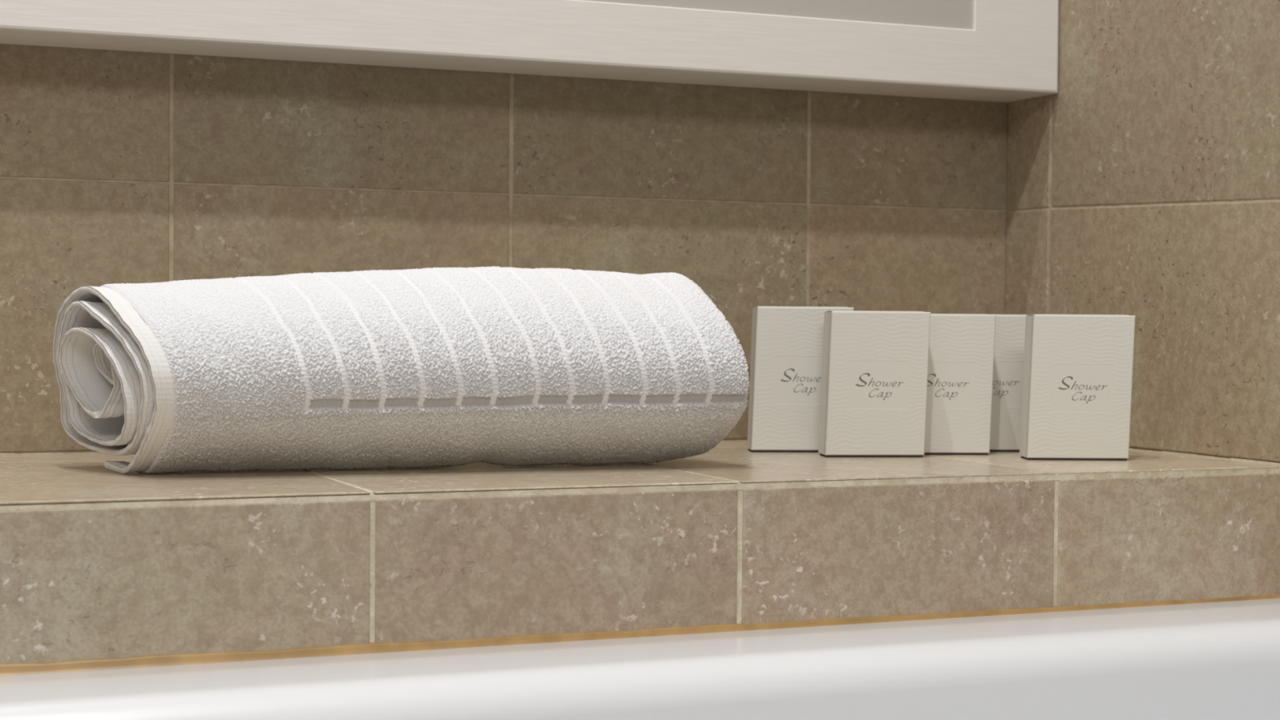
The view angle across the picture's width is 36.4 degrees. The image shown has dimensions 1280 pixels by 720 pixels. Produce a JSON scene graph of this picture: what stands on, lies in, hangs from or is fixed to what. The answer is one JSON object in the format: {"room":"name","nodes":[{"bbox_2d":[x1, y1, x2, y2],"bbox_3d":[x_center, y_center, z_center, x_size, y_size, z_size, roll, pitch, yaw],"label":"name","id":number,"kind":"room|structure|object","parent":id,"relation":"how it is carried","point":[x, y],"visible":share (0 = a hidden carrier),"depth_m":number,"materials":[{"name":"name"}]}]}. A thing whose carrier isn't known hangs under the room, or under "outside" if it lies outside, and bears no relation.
{"room":"hotel bathroom","nodes":[
{"label":"hotel bathroom","id":0,"kind":"room"},
{"bbox_2d":[0,43,1008,453],"bbox_3d":[-0.462,-0.376,1.315,1.717,1.120,0.031,0,1,-23],"label":"wall","id":1,"kind":"structure","parent":0,"point":[117,166],"depth_m":1.44,"materials":[{"name":"tile"}]},
{"bbox_2d":[0,0,1058,102],"bbox_3d":[-0.381,-0.564,1.287,1.525,0.702,0.074,0,1,-23],"label":"wall mirror","id":2,"kind":"object","parent":1,"relation":"attached to","point":[994,51],"visible":1,"depth_m":1.42,"materials":[{"name":"white paint"}]},
{"bbox_2d":[582,0,973,29],"bbox_3d":[-0.368,-0.562,1.258,1.365,0.610,0.004,0,1,-23],"label":"mirror glass","id":3,"kind":"object","parent":2,"relation":"attached to","point":[715,14],"depth_m":1.46,"materials":[{"name":"grey"}]},
{"bbox_2d":[0,440,1279,663],"bbox_3d":[-0.426,0.218,1.139,1.726,0.302,0.348,0,1,-23],"label":"tiled ledge","id":4,"kind":"object","parent":1,"relation":"attached to","point":[97,561],"visible":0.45,"depth_m":1.13,"materials":[{"name":"tile"}]},
{"bbox_2d":[53,266,749,473],"bbox_3d":[-0.147,0.004,1.225,0.422,0.128,0.130,0,1,-19],"label":"rolled towel","id":5,"kind":"object","parent":4,"relation":"on","point":[426,367],"visible":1,"depth_m":1.18,"materials":[{"name":"white fabric"}]},
{"bbox_2d":[0,594,1279,675],"bbox_3d":[-0.358,0.158,0.976,1.725,0.008,0.006,0,1,-23],"label":"trim","id":6,"kind":"structure","parent":4,"relation":"attached to","point":[157,660],"depth_m":1.09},
{"bbox_2d":[746,306,853,452],"bbox_3d":[0.117,0.014,1.420,0.074,0.106,0.028,0,1,-4],"label":"box","id":7,"kind":"object","parent":4,"relation":"on","point":[787,343],"visible":0.73,"depth_m":1.41,"materials":[{"name":"grey cardboard"}]},
{"bbox_2d":[817,310,930,457],"bbox_3d":[0.165,0.017,1.375,0.074,0.102,0.028,0,1,-6],"label":"box","id":8,"kind":"object","parent":4,"relation":"on","point":[875,363],"visible":1,"depth_m":1.36,"materials":[{"name":"grey cardboard"}]},
{"bbox_2d":[924,313,995,455],"bbox_3d":[0.216,0.017,1.404,0.074,0.101,0.028,0,1,-3],"label":"box","id":9,"kind":"object","parent":4,"relation":"on","point":[960,376],"visible":0.68,"depth_m":1.39,"materials":[{"name":"grey cardboard"}]},
{"bbox_2d":[989,314,1027,452],"bbox_3d":[0.260,0.017,1.441,0.074,0.101,0.028,0,1,-3],"label":"box","id":10,"kind":"object","parent":4,"relation":"on","point":[1010,329],"visible":0.34,"depth_m":1.43,"materials":[{"name":"grey cardboard"}]},
{"bbox_2d":[1019,314,1135,460],"bbox_3d":[0.304,0.019,1.359,0.074,0.101,0.028,0,1,-1],"label":"box","id":11,"kind":"object","parent":4,"relation":"on","point":[1077,372],"visible":1,"depth_m":1.34,"materials":[{"name":"grey cardboard"}]},
{"bbox_2d":[0,598,1279,719],"bbox_3d":[-0.196,0.348,0.626,1.694,0.360,0.782,0,1,-23],"label":"bathtub","id":12,"kind":"object","parent":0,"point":[1218,660],"visible":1,"depth_m":1.07,"materials":[{"name":"white ceramic"}]},
{"bbox_2d":[1004,0,1279,462],"bbox_3d":[0.627,-0.044,0.895,0.031,1.750,1.600,0,1,-23],"label":"wall","id":13,"kind":"structure","parent":0,"point":[1146,188],"depth_m":1.43,"materials":[{"name":"tile"}]}
]}

